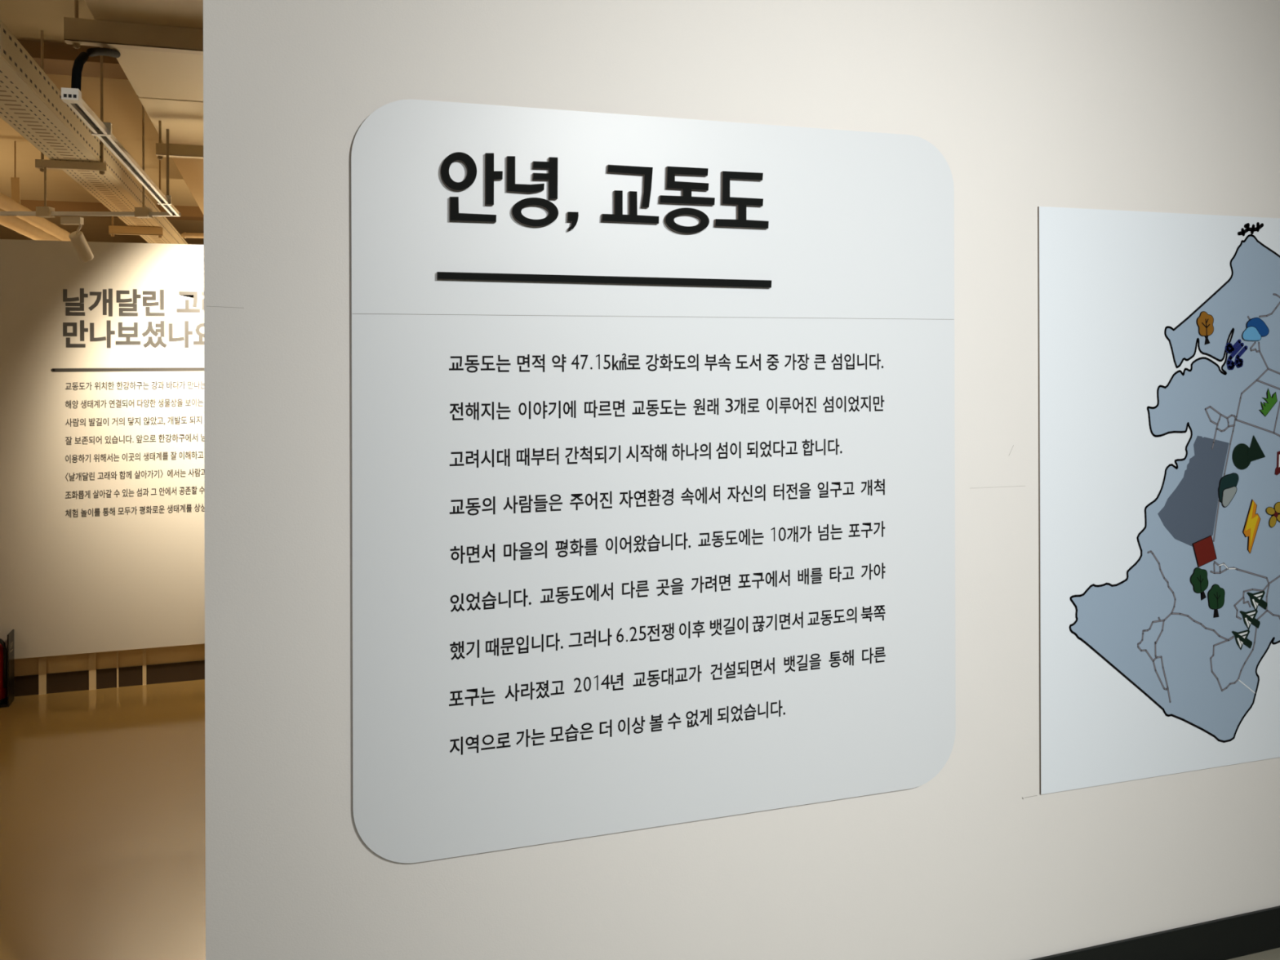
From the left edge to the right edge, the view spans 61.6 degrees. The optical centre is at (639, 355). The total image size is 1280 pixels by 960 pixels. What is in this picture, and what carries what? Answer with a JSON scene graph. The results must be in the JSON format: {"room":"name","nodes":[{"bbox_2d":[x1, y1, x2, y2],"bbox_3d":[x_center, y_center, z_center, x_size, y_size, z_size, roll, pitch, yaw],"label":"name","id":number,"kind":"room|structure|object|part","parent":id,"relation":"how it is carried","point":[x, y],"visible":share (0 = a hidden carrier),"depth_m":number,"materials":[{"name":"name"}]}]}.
{"room":"museum","nodes":[
{"label":"museum","id":0,"kind":"room"},
{"bbox_2d":[0,0,204,244],"bbox_3d":[-2.613,-1.543,6.245,17.000,0.200,20.500,0,0,-18],"label":"ceiling","id":1,"kind":"structure","parent":0,"point":[25,20],"depth_m":7.41,"materials":[{"name":"beige paint"}]},
{"bbox_2d":[10,141,20,204],"bbox_3d":[-4.322,-1.200,7.154,0.410,0.473,0.040,0,0,-18],"label":"bracket","id":2,"kind":"object","parent":1,"relation":"attached to","point":[15,181],"visible":0.73,"depth_m":7.20,"materials":[{"name":"beige metal"}]},
{"bbox_3d":[-4.191,-1.310,7.200,0.008,0.254,0.008,0,0,-18],"label":"rod","id":3,"kind":"part","parent":2,"relation":"part of","materials":[{"name":"gold metal"}]},
{"bbox_2d":[0,208,61,240],"bbox_3d":[-4.377,-0.828,8.095,0.088,0.088,6.000,0,0,-18],"label":"insulated pipe","id":4,"kind":"object","parent":2,"relation":"attached to","point":[15,224],"visible":0.33,"depth_m":6.87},
{"bbox_2d":[0,192,71,240],"bbox_3d":[-4.482,-0.938,8.270,0.105,0.105,6.000,0,0,-18],"label":"insulated pipe","id":5,"kind":"object","parent":2,"relation":"hanging from","point":[7,204],"visible":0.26,"depth_m":7.33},
{"bbox_2d":[35,30,107,174],"bbox_3d":[-2.538,-1.129,4.795,0.284,0.626,0.040,0,0,-18],"label":"hanger","id":6,"kind":"object","parent":1,"relation":"hanging from","point":[101,166],"visible":0.84,"depth_m":4.79,"materials":[{"name":"beige paint"}]},
{"bbox_3d":[-2.654,-1.129,4.767,0.011,0.626,0.011,0,0,-41],"label":"rod","id":7,"kind":"part","parent":6,"relation":"part of","materials":[{"name":"gold metal"}]},
{"bbox_2d":[0,19,187,244],"bbox_3d":[-3.615,-0.918,8.072,0.200,0.106,12.400,0,0,-18],"label":"cable tray","id":8,"kind":"object","parent":6,"relation":"on","point":[31,104],"visible":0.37,"depth_m":4.24,"materials":[{"name":"silver metal"}]},
{"bbox_3d":[-2.428,-1.129,4.843,0.011,0.626,0.011,0,0,-41],"label":"rod","id":9,"kind":"part","parent":6,"relation":"part of","materials":[{"name":"gold metal"}]},
{"bbox_2d":[17,39,128,79],"bbox_3d":[-2.278,-1.404,5.240,17.000,0.078,0.300,0,0,-18],"label":"beam","id":10,"kind":"structure","parent":1,"relation":"attached to","point":[59,58],"depth_m":5.00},
{"bbox_2d":[0,87,180,217],"bbox_3d":[-2.160,-1.026,3.669,0.919,0.831,2.526,0,0,-18],"label":"track","id":11,"kind":"object","parent":1,"relation":"hanging from","point":[72,97],"visible":0.97,"depth_m":4.18,"materials":[{"name":"white metal"}]},
{"bbox_3d":[-2.616,-0.737,4.722,0.008,0.181,0.008,0,0,4],"label":"suspension rod","id":12,"kind":"part","parent":11,"relation":"part of","materials":[{"name":"gold metal"}]},
{"bbox_2d":[60,217,93,262],"bbox_3d":[-2.509,-0.515,4.794,0.089,0.192,0.126,0,0,5],"label":"track spotlight","id":13,"kind":"object","parent":11,"relation":"attached to","point":[77,237],"visible":1,"depth_m":4.75,"materials":[{"name":"beige metal"}]},
{"bbox_3d":[-2.514,-0.625,4.735,0.943,0.017,0.034,0,0,-3],"label":"rail","id":14,"kind":"part","parent":11,"relation":"part of","materials":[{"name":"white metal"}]},
{"bbox_2d":[71,47,120,91],"bbox_3d":[-1.641,-0.869,3.257,0.031,0.470,1.364,0,0,-22],"label":"conduit","id":15,"kind":"object","parent":11,"relation":"attached to","point":[78,64],"visible":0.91,"depth_m":2.72,"materials":[{"name":"black"}]},
{"bbox_3d":[-1.726,-0.627,3.699,0.034,0.017,2.228,0,0,-17],"label":"rail","id":16,"kind":"part","parent":11,"relation":"part of","materials":[{"name":"white metal"}]},
{"bbox_3d":[-2.197,-1.045,4.749,0.008,0.794,0.008,0,0,-41],"label":"suspension rod","id":17,"kind":"part","parent":11,"relation":"part of","materials":[{"name":"gold metal"}]},
{"bbox_3d":[-1.929,-0.787,4.385,0.010,0.276,0.010,0,0,4],"label":"suspension rod","id":18,"kind":"part","parent":11,"relation":"part of","materials":[{"name":"gold metal"}]},
{"bbox_2d":[20,200,204,221],"bbox_3d":[-4.059,-1.388,10.584,17.000,0.100,0.300,0,0,-18],"label":"beam","id":19,"kind":"structure","parent":1,"relation":"attached to","point":[187,213],"depth_m":10.06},
{"bbox_2d":[63,0,203,55],"bbox_3d":[-1.452,-1.225,3.628,0.879,0.440,0.050,0,0,-18],"label":"ceiling beam","id":20,"kind":"structure","parent":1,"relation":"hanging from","point":[77,32],"depth_m":3.53,"materials":[{"name":"beige paint"}]},
{"bbox_3d":[-1.843,-1.224,3.511,0.011,0.440,0.011,0,0,4],"label":"rod","id":21,"kind":"part","parent":20,"relation":"part of","materials":[{"name":"grey metal"}]},
{"bbox_2d":[84,0,203,213],"bbox_3d":[-1.888,-1.245,5.011,0.750,0.300,8.300,0,0,-18],"label":"ceiling","id":22,"kind":"structure","parent":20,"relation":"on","point":[169,86],"depth_m":4.20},
{"bbox_2d":[108,152,163,238],"bbox_3d":[-3.379,-1.117,7.201,0.329,0.645,0.040,0,0,-18],"label":"hanger","id":23,"kind":"object","parent":1,"relation":"hanging from","point":[120,230],"visible":0.74,"depth_m":7.19,"materials":[{"name":"beige paint"}]},
{"bbox_3d":[-3.245,-1.117,7.256,0.011,0.645,0.011,0,0,4],"label":"rod","id":24,"kind":"part","parent":23,"relation":"part of","materials":[{"name":"gold metal"}]},
{"bbox_2d":[155,120,203,159],"bbox_3d":[-1.885,-1.179,5.109,0.765,0.529,0.050,0,0,-18],"label":"hanger","id":25,"kind":"object","parent":1,"relation":"hanging from","point":[184,151],"visible":0.27,"depth_m":5.00,"materials":[{"name":"beige paint"}]},
{"bbox_3d":[-2.238,-1.178,5.005,0.011,0.529,0.011,0,0,-41],"label":"rod","id":26,"kind":"part","parent":25,"relation":"part of","materials":[{"name":"gold metal"}]},
{"bbox_2d":[181,232,204,238],"bbox_3d":[-3.438,-0.950,8.501,0.387,0.055,0.052,0,0,0],"label":"pipe","id":27,"kind":"object","parent":1,"relation":"hanging from","point":[185,235],"visible":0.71,"depth_m":8.48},
{"bbox_2d":[0,239,204,658],"bbox_3d":[-2.529,0.464,5.537,7.700,2.083,0.020,0,0,-18],"label":"wall","id":28,"kind":"structure","parent":0,"point":[80,584],"depth_m":5.45,"materials":[{"name":"white paint"}]},
{"bbox_2d":[13,660,204,696],"bbox_3d":[-2.541,1.658,5.581,7.700,0.099,0.008,0,0,-18],"label":"baseboard","id":29,"kind":"structure","parent":28,"relation":"attached to","point":[28,685],"depth_m":5.52,"materials":[{"name":"brown"}]},
{"bbox_2d":[50,288,204,517],"bbox_3d":[-2.551,0.235,5.518,0.851,1.162,0.001,0,0,-18],"label":"lettering","id":30,"kind":"object","parent":28,"relation":"attached to","point":[193,295],"depth_m":5.50,"materials":[{"name":"black paint"}]},
{"bbox_2d":[0,679,1279,959],"bbox_3d":[-2.604,1.757,6.245,17.000,0.100,20.500,0,0,-18],"label":"floor","id":31,"kind":"structure","parent":0,"point":[103,802],"depth_m":3.89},
{"bbox_2d":[0,629,14,707],"bbox_3d":[-3.207,1.534,5.236,0.251,0.351,0.115,0,0,-18],"label":"stand","id":32,"kind":"object","parent":31,"relation":"on","point":[11,680],"visible":1,"depth_m":5.25,"materials":[{"name":"black"}]},
{"bbox_2d":[0,638,7,703],"bbox_3d":[-3.156,1.528,5.253,0.123,0.337,0.112,0,0,-18],"label":"fire extinguisher","id":33,"kind":"object","parent":32,"relation":"on","point":[3,651],"visible":0.94,"depth_m":5.23,"materials":[{"name":"red metal"}]},
{"bbox_3d":[-3.210,1.703,5.235,0.244,0.012,0.115,0,0,-18],"label":"plate","id":34,"kind":"part","parent":32,"relation":"part of","materials":[{"name":"black"}]},
{"bbox_3d":[-3.091,1.533,5.274,0.006,0.351,0.115,0,0,-18],"label":"panel","id":35,"kind":"part","parent":32,"relation":"part of","materials":[{"name":"black"}]},
{"bbox_2d":[38,656,46,694],"bbox_3d":[-3.014,1.583,5.415,0.034,0.252,0.008,0,0,-18],"label":"batten","id":36,"kind":"object","parent":31,"relation":"on","point":[42,660],"visible":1,"depth_m":5.41,"materials":[{"name":"beige wood"}]},
{"bbox_2d":[88,652,96,690],"bbox_3d":[-2.798,1.582,5.487,0.033,0.252,0.008,0,0,-18],"label":"batten","id":37,"kind":"object","parent":31,"relation":"on","point":[92,656],"visible":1,"depth_m":5.48,"materials":[{"name":"beige wood"}]},
{"bbox_2d":[13,643,204,676],"bbox_3d":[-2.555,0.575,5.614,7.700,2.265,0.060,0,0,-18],"label":"base","id":38,"kind":"object","parent":31,"relation":"on","point":[194,652],"visible":0.11,"depth_m":5.53,"materials":[{"name":"brown wood"}]},
{"bbox_2d":[116,650,118,687],"bbox_3d":[-2.688,1.582,5.524,0.008,0.252,0.008,0,0,-18],"label":"batten","id":39,"kind":"object","parent":31,"relation":"on","point":[117,651],"visible":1,"depth_m":5.52,"materials":[{"name":"beige wood"}]},
{"bbox_2d":[142,648,146,684],"bbox_3d":[-2.568,1.581,5.564,0.018,0.252,0.008,0,0,-18],"label":"batten","id":40,"kind":"object","parent":31,"relation":"on","point":[144,649],"visible":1,"depth_m":5.56,"materials":[{"name":"beige wood"}]},
{"bbox_2d":[203,0,1279,959],"bbox_3d":[2.251,0.269,3.290,6.651,2.850,0.120,0,0,-18],"label":"wall","id":41,"kind":"structure","parent":0,"point":[1166,106],"depth_m":2.57,"materials":[{"name":"white paint"}]},
{"bbox_2d":[351,99,955,862],"bbox_3d":[0.098,0.268,2.498,1.485,1.639,0.020,0,0,-18],"label":"information panel","id":42,"kind":"object","parent":41,"relation":"attached to","point":[653,418],"visible":1,"depth_m":2.46,"materials":[{"name":"white plastic"}]},
{"bbox_2d":[1029,905,1279,959],"bbox_3d":[2.275,1.637,3.227,6.651,0.114,0.012,0,0,-18],"label":"baseboard","id":43,"kind":"structure","parent":41,"relation":"attached to","point":[1237,935],"depth_m":2.98,"materials":[{"name":"black plastic"}]},
{"bbox_2d":[1037,206,1279,794],"bbox_3d":[1.676,0.381,3.029,1.320,1.548,0.011,0,0,-18],"label":"board","id":44,"kind":"object","parent":41,"relation":"attached to","point":[1158,333],"visible":1,"depth_m":2.94,"materials":[{"name":"white plastic"}]},
{"bbox_2d":[1137,550,1176,689],"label":"print","id":45,"kind":"object","parent":44,"relation":"attached to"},
{"bbox_2d":[1154,621,1170,702],"bbox_3d":[1.435,0.840,2.946,0.056,0.231,0.001,0,0,-18],"label":"print","id":46,"kind":"object","parent":44,"relation":"attached to","point":[1164,621],"depth_m":2.95},
{"bbox_2d":[1157,435,1228,546],"bbox_3d":[1.538,0.377,2.981,0.253,0.308,0.001,0,0,-18],"label":"print","id":47,"kind":"object","parent":44,"relation":"attached to","point":[1193,471],"depth_m":2.98,"materials":[{"name":"grey paint"}]},
{"bbox_3d":[1.555,0.624,2.983,0.060,0.069,0.001,0,0,-18],"label":"crown","id":48,"kind":"part","parent":44,"relation":"part of","materials":[{"name":"green paint"}]},
{"bbox_2d":[1171,612,1233,640],"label":"print","id":49,"kind":"object","parent":44,"relation":"attached to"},
{"bbox_3d":[1.576,-0.089,2.991,0.056,0.066,0.001,0,0,-18],"label":"crown","id":50,"kind":"part","parent":44,"relation":"part of","materials":[{"name":"brown paint"}]},
{"bbox_2d":[1204,409,1217,449],"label":"print","id":51,"kind":"object","parent":44,"relation":"attached to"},
{"bbox_3d":[1.613,0.674,3.003,0.057,0.067,0.001,0,0,-18],"label":"crown","id":52,"kind":"part","parent":44,"relation":"part of","materials":[{"name":"green paint"}]},
{"bbox_2d":[1204,405,1235,418],"bbox_3d":[1.630,0.161,3.012,0.117,0.042,0.001,0,0,-18],"label":"print","id":53,"kind":"object","parent":44,"relation":"attached to","point":[1209,406],"depth_m":3.01},
{"bbox_2d":[1204,406,1236,419],"bbox_3d":[1.630,0.161,3.011,0.113,0.039,0.001,0,0,-18],"label":"print","id":54,"kind":"object","parent":44,"relation":"attached to","point":[1209,406],"depth_m":3.01},
{"bbox_2d":[1217,424,1235,431],"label":"print","id":55,"kind":"object","parent":44,"relation":"attached to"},
{"bbox_2d":[1209,585,1269,691],"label":"print","id":56,"kind":"object","parent":44,"relation":"attached to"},
{"bbox_2d":[1213,368,1267,542],"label":"print","id":57,"kind":"object","parent":44,"relation":"attached to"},
{"bbox_2d":[1213,560,1279,584],"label":"print","id":58,"kind":"object","parent":44,"relation":"attached to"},
{"bbox_2d":[1238,679,1255,693],"bbox_3d":[1.718,0.936,3.040,0.063,0.046,0.001,0,0,-18],"label":"print","id":59,"kind":"object","parent":44,"relation":"attached to","point":[1238,679],"depth_m":3.04},
{"bbox_2d":[1233,588,1262,619],"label":"print","id":60,"kind":"object","parent":44,"relation":"attached to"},
{"bbox_2d":[1249,342,1260,352],"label":"print","id":61,"kind":"object","parent":44,"relation":"attached to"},
{"bbox_2d":[1235,418,1279,436],"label":"print","id":62,"kind":"object","parent":44,"relation":"attached to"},
{"bbox_3d":[1.794,0.134,3.063,0.064,0.077,0.001,0,0,-18],"label":"blade","id":63,"kind":"part","parent":44,"relation":"part of","materials":[{"name":"green plant"}]},
{"bbox_2d":[1257,379,1279,390],"bbox_3d":[1.830,0.093,3.078,0.165,0.051,0.001,0,0,-18],"label":"print","id":64,"kind":"object","parent":44,"relation":"attached to","point":[1258,380],"depth_m":3.07},
{"bbox_2d":[1258,302,1279,317],"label":"print","id":65,"kind":"object","parent":44,"relation":"attached to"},
{"bbox_2d":[1259,351,1279,374],"bbox_3d":[1.841,0.032,3.082,0.168,0.095,0.001,0,0,-18],"label":"print","id":66,"kind":"object","parent":44,"relation":"attached to","point":[1260,352],"depth_m":3.07},
{"bbox_2d":[1273,401,1279,431],"bbox_3d":[1.827,0.176,3.077,0.030,0.093,0.001,0,0,-18],"label":"print","id":67,"kind":"object","parent":44,"relation":"attached to","point":[1279,402],"depth_m":3.08}
]}

